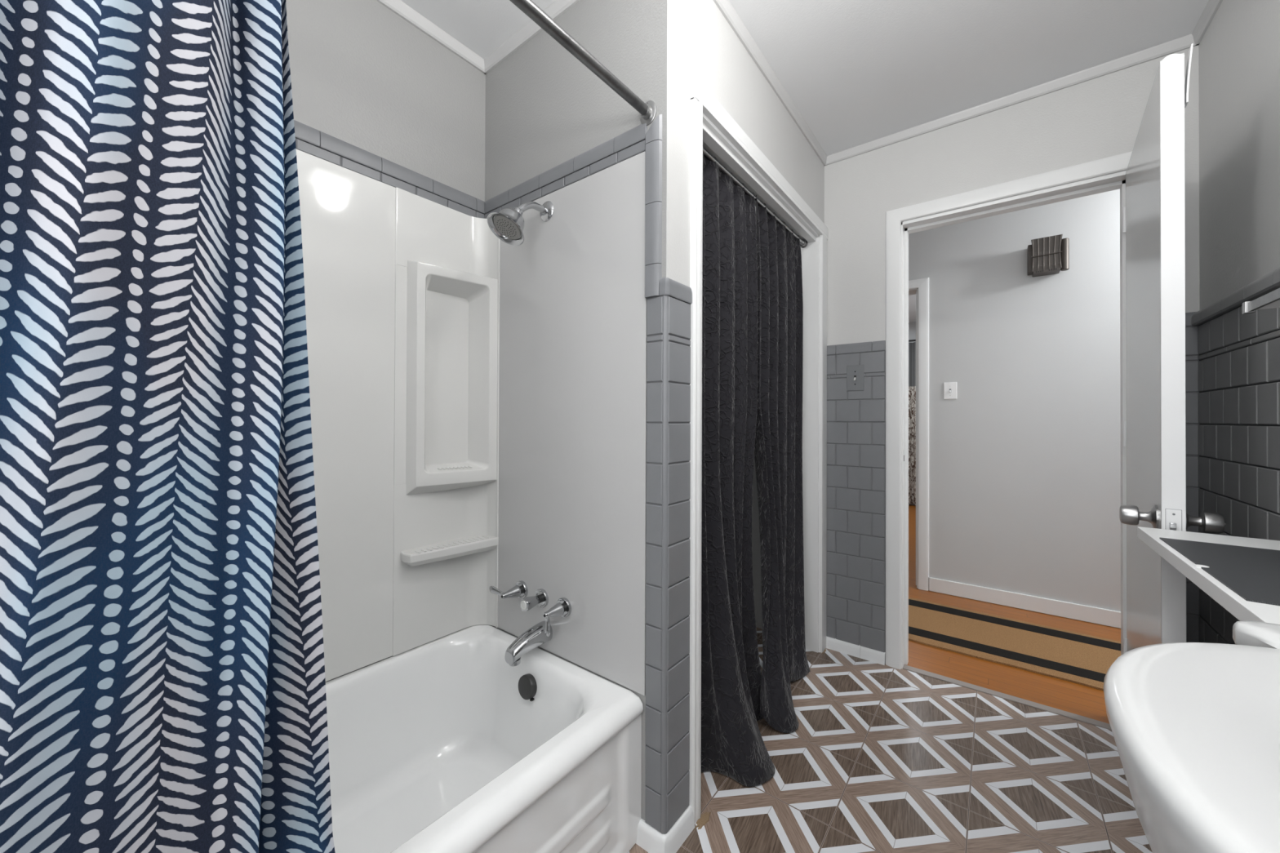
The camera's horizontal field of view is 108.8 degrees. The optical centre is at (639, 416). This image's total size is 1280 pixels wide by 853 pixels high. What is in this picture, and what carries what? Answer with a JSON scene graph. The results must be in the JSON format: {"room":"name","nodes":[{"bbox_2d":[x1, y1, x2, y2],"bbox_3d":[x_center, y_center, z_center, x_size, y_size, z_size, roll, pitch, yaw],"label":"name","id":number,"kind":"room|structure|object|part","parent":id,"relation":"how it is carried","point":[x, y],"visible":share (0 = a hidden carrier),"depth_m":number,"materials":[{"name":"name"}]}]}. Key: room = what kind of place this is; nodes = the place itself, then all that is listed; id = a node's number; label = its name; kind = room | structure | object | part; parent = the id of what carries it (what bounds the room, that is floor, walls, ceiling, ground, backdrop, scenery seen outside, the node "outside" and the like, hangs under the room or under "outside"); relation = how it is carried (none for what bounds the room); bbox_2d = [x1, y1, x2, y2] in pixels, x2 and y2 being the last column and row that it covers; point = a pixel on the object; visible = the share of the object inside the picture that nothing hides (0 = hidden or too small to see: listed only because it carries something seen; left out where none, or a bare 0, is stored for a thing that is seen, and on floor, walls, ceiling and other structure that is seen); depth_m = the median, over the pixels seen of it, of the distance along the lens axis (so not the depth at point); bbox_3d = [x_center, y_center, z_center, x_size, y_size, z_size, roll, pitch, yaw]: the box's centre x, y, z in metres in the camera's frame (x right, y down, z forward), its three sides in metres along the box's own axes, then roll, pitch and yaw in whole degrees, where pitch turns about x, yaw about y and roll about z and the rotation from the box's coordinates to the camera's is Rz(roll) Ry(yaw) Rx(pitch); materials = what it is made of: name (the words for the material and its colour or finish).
{"room":"bathroom","nodes":[
{"label":"bathroom","id":0,"kind":"room"},
{"bbox_2d":[285,0,485,682],"bbox_3d":[-0.728,-0.086,1.556,0.128,2.402,3.367,0,0,38],"label":"wall","id":1,"kind":"structure","parent":0,"point":[375,96],"depth_m":1.40,"materials":[{"name":"paint"}]},
{"bbox_2d":[376,0,484,73],"bbox_3d":[-1.022,-1.273,1.069,0.020,0.034,1.521,0,0,38],"label":"trim","id":2,"kind":"structure","parent":1,"relation":"attached to","point":[398,7],"depth_m":1.51,"materials":[{"name":"paint"}]},
{"bbox_2d":[484,0,692,834],"bbox_3d":[-0.217,-0.085,1.461,0.812,2.402,0.129,0,0,38],"label":"wall","id":3,"kind":"structure","parent":0,"point":[552,124],"depth_m":1.23,"materials":[{"name":"paint"}]},
{"bbox_2d":[484,0,580,74],"bbox_3d":[-0.253,-1.269,1.422,0.804,0.034,0.020,0,0,38],"label":"trim","id":4,"kind":"structure","parent":3,"relation":"attached to","point":[555,10],"depth_m":1.53,"materials":[{"name":"paint"}]},
{"bbox_2d":[509,0,656,125],"bbox_3d":[-0.444,-0.810,0.614,0.054,0.063,1.525,0,0,38],"label":"shower curtain rod","id":5,"kind":"object","parent":3,"relation":"attached to","point":[647,110],"visible":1,"depth_m":1.02,"materials":[{"name":"metal"}]},
{"bbox_2d":[0,0,335,852],"bbox_3d":[-0.560,0.015,0.382,0.140,1.688,0.588,0,0,38],"label":"shower curtain","id":6,"kind":"object","parent":5,"relation":"hanging from","point":[162,681],"visible":1,"depth_m":0.47,"materials":[{"name":"blue fabric"}]},
{"bbox_2d":[640,100,656,125],"bbox_3d":[0.017,-0.805,1.210,0.054,0.063,0.018,0,0,38],"label":"socket","id":7,"kind":"object","parent":5,"relation":"attached to","point":[647,115],"depth_m":1.20,"materials":[{"name":"metal"}]},
{"bbox_3d":[0.034,-0.550,1.197,0.047,0.472,0.014,0,0,38],"label":"tile edge trim","id":8,"kind":"part","parent":3,"relation":"part of","materials":[{"name":"grey tile"}]},
{"bbox_2d":[635,804,694,852],"bbox_3d":[0.068,1.091,1.225,0.101,0.051,0.137,0,0,38],"label":"baseboard","id":9,"kind":"structure","parent":3,"relation":"attached to","point":[650,839],"depth_m":1.19,"materials":[{"name":"tile"}]},
{"bbox_2d":[751,206,762,628],"bbox_3d":[0.587,-0.076,2.503,0.581,2.402,0.020,0,0,38],"label":"wall","id":10,"kind":"structure","parent":0,"point":[756,553],"depth_m":2.46,"materials":[{"name":"paint"}]},
{"bbox_2d":[690,0,824,223],"bbox_3d":[0.479,-0.080,1.800,0.110,2.402,1.262,0,0,38],"label":"wall","id":11,"kind":"structure","parent":0,"point":[719,60],"depth_m":1.58,"materials":[{"name":"paint"}]},
{"bbox_2d":[702,146,808,248],"bbox_3d":[0.460,-0.846,1.798,0.036,0.036,1.113,0,0,38],"label":"curtain rod","id":12,"kind":"object","parent":11,"relation":"attached to","point":[803,243],"visible":0.62,"depth_m":1.73,"materials":[{"name":"silver metal"}]},
{"bbox_2d":[701,153,774,786],"bbox_3d":[0.342,0.127,1.519,0.237,1.974,0.511,0,0,38],"label":"curtain","id":13,"kind":"object","parent":12,"relation":"hanging from","point":[733,746],"visible":0.77,"depth_m":1.53,"materials":[{"name":"black fabric"}]},
{"bbox_2d":[754,195,809,733],"bbox_3d":[0.597,0.130,1.924,0.197,1.974,0.649,0,0,26],"label":"curtain","id":14,"kind":"object","parent":12,"relation":"hanging from","point":[778,448],"visible":0.98,"depth_m":1.92,"materials":[{"name":"black fabric"}]},
{"bbox_2d":[800,239,808,248],"bbox_3d":[0.791,-0.843,2.226,0.036,0.036,0.030,0,0,38],"label":"socket","id":15,"kind":"object","parent":12,"relation":"attached to","point":[804,243],"depth_m":2.22,"materials":[{"name":"silver metal"}]},
{"bbox_2d":[688,73,828,823],"bbox_3d":[0.530,0.088,1.760,0.019,2.066,1.262,0,0,38],"label":"trim","id":16,"kind":"structure","parent":11,"relation":"attached to","point":[702,101],"depth_m":1.29,"materials":[{"name":"white paint"}]},
{"bbox_2d":[702,113,819,653],"bbox_3d":[0.466,0.121,1.782,0.111,1.999,1.135,0,0,38],"label":"trim","id":17,"kind":"structure","parent":11,"relation":"attached to","point":[714,141],"depth_m":2.20,"materials":[{"name":"white paint"}]},
{"bbox_2d":[713,0,826,165],"bbox_3d":[0.496,-1.264,1.717,0.020,0.034,1.388,0,0,38],"label":"trim","id":18,"kind":"structure","parent":11,"relation":"attached to","point":[725,6],"depth_m":1.67,"materials":[{"name":"paint"}]},
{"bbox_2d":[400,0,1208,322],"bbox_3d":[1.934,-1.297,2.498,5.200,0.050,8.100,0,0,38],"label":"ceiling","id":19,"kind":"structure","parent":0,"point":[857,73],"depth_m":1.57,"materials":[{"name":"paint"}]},
{"bbox_2d":[627,504,1152,852],"bbox_3d":[1.925,1.160,2.483,5.200,0.060,8.100,0,0,38],"label":"floor","id":20,"kind":"structure","parent":0,"point":[879,758],"depth_m":1.46,"materials":[{"name":"brown tile"}]},
{"bbox_2d":[325,624,643,852],"bbox_3d":[-0.746,0.920,0.835,0.737,0.377,1.522,0,0,38],"label":"bathtub","id":21,"kind":"object","parent":20,"relation":"on","point":[442,744],"visible":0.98,"depth_m":1.27,"materials":[{"name":"white ceramic"}]},
{"bbox_2d":[296,149,646,695],"bbox_3d":[-0.737,0.010,0.845,0.741,1.441,1.533,0,0,38],"label":"tub surround","id":22,"kind":"object","parent":21,"relation":"on","point":[478,399],"depth_m":1.39,"materials":[{"name":"white plastic"}]},
{"bbox_3d":[-1.127,0.009,0.940,0.010,1.441,1.205,0,0,38],"label":"panel","id":23,"kind":"part","parent":22,"relation":"part of","materials":[{"name":"white plastic"}]},
{"bbox_3d":[-0.629,0.014,1.513,0.094,1.441,0.318,0,0,38],"label":"corner panel","id":24,"kind":"part","parent":22,"relation":"part of","materials":[{"name":"white plastic"}]},
{"bbox_3d":[-0.438,0.568,1.489,0.078,0.043,0.072,0,0,38],"label":"lever","id":25,"kind":"part","parent":22,"relation":"part of","materials":[{"name":"silver metal"}]},
{"bbox_3d":[-0.427,0.571,1.493,0.109,0.058,0.063,0,0,-35],"label":"faucet handle","id":26,"kind":"part","parent":22,"relation":"part of","materials":[{"name":"silver metal"}]},
{"bbox_2d":[487,200,553,245],"bbox_3d":[-0.360,-0.599,1.378,0.117,0.170,0.203,0,0,38],"label":"shower","id":27,"kind":"object","parent":22,"relation":"attached to","point":[508,224],"visible":1,"depth_m":1.35,"materials":[{"name":"silver metal"}]},
{"bbox_3d":[-0.333,-0.630,1.405,0.021,0.066,0.124,0,0,38],"label":"arm","id":28,"kind":"part","parent":27,"relation":"part of","materials":[{"name":"silver metal"}]},
{"bbox_2d":[504,621,552,666],"bbox_3d":[-0.338,0.685,1.388,0.058,0.083,0.141,0,0,38],"label":"tub spout","id":29,"kind":"object","parent":22,"relation":"attached to","point":[535,637],"visible":0.98,"depth_m":1.36,"materials":[{"name":"silver metal"}]},
{"bbox_2d":[509,657,520,666],"bbox_3d":[-0.369,0.718,1.349,0.035,0.016,0.035,0,0,38],"label":"outlet","id":30,"kind":"object","parent":29,"relation":"attached to","point":[515,661],"depth_m":1.33,"materials":[{"name":"silver metal"}]},
{"bbox_3d":[-0.339,0.574,1.421,0.040,0.041,0.056,0,0,38],"label":"knob","id":31,"kind":"part","parent":22,"relation":"part of","materials":[{"name":"silver metal"}]},
{"bbox_3d":[-0.333,0.574,1.426,0.058,0.058,0.077,0,0,38],"label":"diverter knob","id":32,"kind":"part","parent":22,"relation":"part of","materials":[{"name":"silver metal"}]},
{"bbox_3d":[-0.317,0.575,1.447,0.025,0.025,0.016,0,0,38],"label":"stem","id":33,"kind":"part","parent":22,"relation":"part of","materials":[{"name":"grey metal"}]},
{"bbox_3d":[-0.258,0.598,1.355,0.037,0.078,0.063,0,0,38],"label":"lever","id":34,"kind":"part","parent":22,"relation":"part of","materials":[{"name":"silver metal"}]},
{"bbox_3d":[-0.253,0.593,1.362,0.058,0.089,0.080,0,0,38],"label":"faucet handle","id":35,"kind":"part","parent":22,"relation":"part of","materials":[{"name":"silver metal"}]},
{"bbox_3d":[-0.235,0.578,1.384,0.025,0.025,0.016,0,0,38],"label":"stem","id":36,"kind":"part","parent":22,"relation":"part of","materials":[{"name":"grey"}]},
{"bbox_3d":[-0.240,0.015,1.410,0.646,1.441,0.005,0,0,38],"label":"panel","id":37,"kind":"part","parent":22,"relation":"part of","materials":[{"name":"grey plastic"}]},
{"bbox_3d":[-0.341,0.816,1.387,0.068,0.068,0.029,0,0,38],"label":"overflow plate","id":38,"kind":"part","parent":21,"relation":"part of","materials":[{"name":"grey metal"}]},
{"bbox_2d":[902,664,1111,730],"bbox_3d":[1.465,1.128,1.845,0.745,0.014,0.039,0,0,38],"label":"trim","id":39,"kind":"structure","parent":20,"relation":"on","point":[1011,698],"depth_m":1.83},
{"bbox_2d":[908,597,1120,690],"bbox_3d":[1.487,1.125,2.604,1.860,0.009,0.626,0,0,38],"label":"runner rug","id":40,"kind":"object","parent":20,"relation":"on","point":[1085,660],"visible":0.41,"depth_m":2.28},
{"bbox_2d":[1102,620,1279,852],"bbox_3d":[0.598,0.678,0.252,0.478,0.869,0.670,0,0,38],"label":"pedestal sink","id":41,"kind":"object","parent":20,"relation":"on","point":[1195,726],"visible":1,"depth_m":0.37,"materials":[{"name":"white ceramic"}]},
{"bbox_2d":[908,321,915,505],"bbox_3d":[3.241,-0.056,4.265,5.100,2.402,3.389,0,0,38],"label":"wall","id":42,"kind":"structure","parent":0,"point":[912,326],"depth_m":6.03,"materials":[{"name":"paint"}]},
{"bbox_3d":[3.365,-0.984,6.099,1.050,0.060,0.150,0,0,38],"label":"curtain rod","id":43,"kind":"object","parent":42,"relation":"attached to","visible":0},
{"bbox_2d":[908,342,915,504],"bbox_3d":[3.458,0.081,5.998,0.620,2.090,0.070,0,0,38],"label":"window curtain","id":44,"kind":"object","parent":43,"relation":"hanging from","point":[912,346],"visible":0.12,"depth_m":5.95,"materials":[{"name":"fabric"}]},
{"bbox_2d":[824,44,1199,652],"bbox_3d":[1.100,-0.076,2.188,2.258,2.402,0.128,0,0,38],"label":"wall","id":45,"kind":"structure","parent":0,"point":[1100,117],"depth_m":2.10,"materials":[{"name":"paint"}]},
{"bbox_2d":[846,364,864,391],"bbox_3d":[1.017,-0.184,2.169,0.077,0.121,0.016,0,0,38],"label":"light switch","id":46,"kind":"object","parent":45,"relation":"attached to","point":[855,374],"visible":1,"depth_m":2.17,"materials":[{"name":"grey plastic"}]},
{"bbox_2d":[826,636,885,665],"bbox_3d":[1.376,1.099,1.880,1.206,0.051,0.022,0,0,38],"label":"baseboard","id":47,"kind":"structure","parent":45,"relation":"attached to","point":[862,652],"depth_m":2.15,"materials":[{"name":"tile"}]},
{"bbox_2d":[885,151,1132,669],"bbox_3d":[1.488,0.093,1.884,0.838,2.064,0.145,0,0,38],"label":"door frame","id":48,"kind":"structure","parent":45,"relation":"attached to","point":[1117,163],"depth_m":2.05,"materials":[{"name":"white paint"}]},
{"bbox_3d":[1.191,0.185,2.071,0.002,0.070,0.026,0,0,38],"label":"plate","id":49,"kind":"part","parent":48,"relation":"part of","materials":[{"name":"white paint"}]},
{"bbox_2d":[1119,43,1226,653],"bbox_3d":[1.496,0.114,1.367,0.175,1.993,0.697,0,0,38],"label":"door","id":50,"kind":"structure","parent":48,"relation":"attached to","point":[1153,214],"depth_m":1.14,"materials":[{"name":"paint"}]},
{"bbox_3d":[1.272,0.255,1.192,0.034,0.052,0.052,0,0,42],"label":"knob","id":51,"kind":"part","parent":50,"relation":"part of","materials":[{"name":"silver metal"}]},
{"bbox_3d":[1.282,0.255,1.101,0.025,0.064,0.002,0,0,42],"label":"latch plate","id":52,"kind":"part","parent":50,"relation":"part of","materials":[{"name":"paint"}]},
{"bbox_3d":[1.373,0.255,1.102,0.034,0.052,0.052,0,0,42],"label":"knob","id":53,"kind":"part","parent":50,"relation":"part of","materials":[{"name":"silver metal"}]},
{"bbox_2d":[824,33,1199,165],"bbox_3d":[1.385,-1.260,1.895,1.207,0.034,0.020,0,0,38],"label":"trim","id":54,"kind":"structure","parent":45,"relation":"attached to","point":[1184,42],"depth_m":1.79,"materials":[{"name":"paint"}]},
{"bbox_2d":[908,188,1120,611],"bbox_3d":[2.203,-0.068,2.843,5.200,2.402,0.130,0,0,38],"label":"wall","id":55,"kind":"structure","parent":0,"point":[1024,463],"depth_m":2.70,"materials":[{"name":"paint"}]},
{"bbox_2d":[908,277,928,591],"bbox_3d":[1.548,0.110,3.340,0.960,2.046,0.153,0,0,38],"label":"trim","id":56,"kind":"structure","parent":55,"relation":"attached to","point":[919,287],"depth_m":3.01,"materials":[{"name":"white paint"}]},
{"bbox_2d":[943,382,956,399],"bbox_3d":[1.979,-0.167,2.925,0.069,0.108,0.016,0,0,38],"label":"light switch","id":57,"kind":"object","parent":55,"relation":"attached to","point":[949,388],"visible":1,"depth_m":2.93,"materials":[{"name":"white plastic"}]},
{"bbox_2d":[928,577,1120,628],"bbox_3d":[3.007,1.088,2.119,2.842,0.088,0.014,0,0,38],"label":"baseboard","id":58,"kind":"structure","parent":55,"relation":"attached to","point":[1098,615],"depth_m":2.68,"materials":[{"name":"white paint"}]},
{"bbox_2d":[1026,234,1069,277],"bbox_3d":[2.322,-0.914,2.608,0.177,0.192,0.107,0,0,38],"label":"door chime","id":59,"kind":"object","parent":55,"relation":"attached to","point":[1047,255],"visible":1,"depth_m":2.58,"materials":[{"name":"brown metal"}]},
{"bbox_2d":[1032,267,1060,277],"bbox_3d":[2.319,-0.831,2.619,0.116,0.026,0.085,0,0,38],"label":"door chime","id":60,"kind":"object","parent":59,"relation":"attached to","point":[1037,272],"depth_m":2.60,"materials":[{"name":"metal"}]},
{"bbox_2d":[1031,234,1062,272],"bbox_3d":[2.294,-0.920,2.587,0.132,0.180,0.033,0,0,38],"label":"grille","id":61,"kind":"object","parent":59,"relation":"attached to","point":[1046,251],"depth_m":2.58,"materials":[{"name":"brown metal"}]},
{"bbox_2d":[1191,0,1279,644],"bbox_3d":[0.909,-0.087,0.212,0.140,2.402,3.247,0,0,38],"label":"wall","id":62,"kind":"structure","parent":0,"point":[1239,50],"depth_m":1.28,"materials":[{"name":"paint"}]},
{"bbox_2d":[1191,0,1222,45],"bbox_3d":[0.896,-1.271,0.295,0.020,0.034,3.147,0,0,38],"label":"trim","id":63,"kind":"structure","parent":62,"relation":"attached to","point":[1211,6],"depth_m":1.45,"materials":[{"name":"paint"}]},
{"bbox_2d":[1137,526,1279,624],"bbox_3d":[1.101,0.294,0.762,0.260,0.066,0.707,0,0,38],"label":"wall shelf","id":64,"kind":"object","parent":62,"relation":"attached to","point":[1242,575],"visible":0.91,"depth_m":0.82,"materials":[{"name":"paint"}]},
{"bbox_2d":[1241,288,1279,314],"bbox_3d":[1.079,-0.226,0.628,0.130,0.024,0.712,0,0,38],"label":"towel bar","id":65,"kind":"object","parent":62,"relation":"attached to","point":[1271,300],"visible":1,"depth_m":0.90,"materials":[{"name":"silver metal"}]},
{"bbox_3d":[1.247,-0.224,0.939,0.014,0.024,0.015,0,0,38],"label":"rail","id":66,"kind":"part","parent":65,"relation":"part of","materials":[{"name":"silver metal"}]},
{"bbox_3d":[1.080,-0.222,0.621,0.121,0.004,0.702,0,0,38],"label":"shelf plate","id":67,"kind":"part","parent":65,"relation":"part of","materials":[{"name":"silver metal"}]}
]}

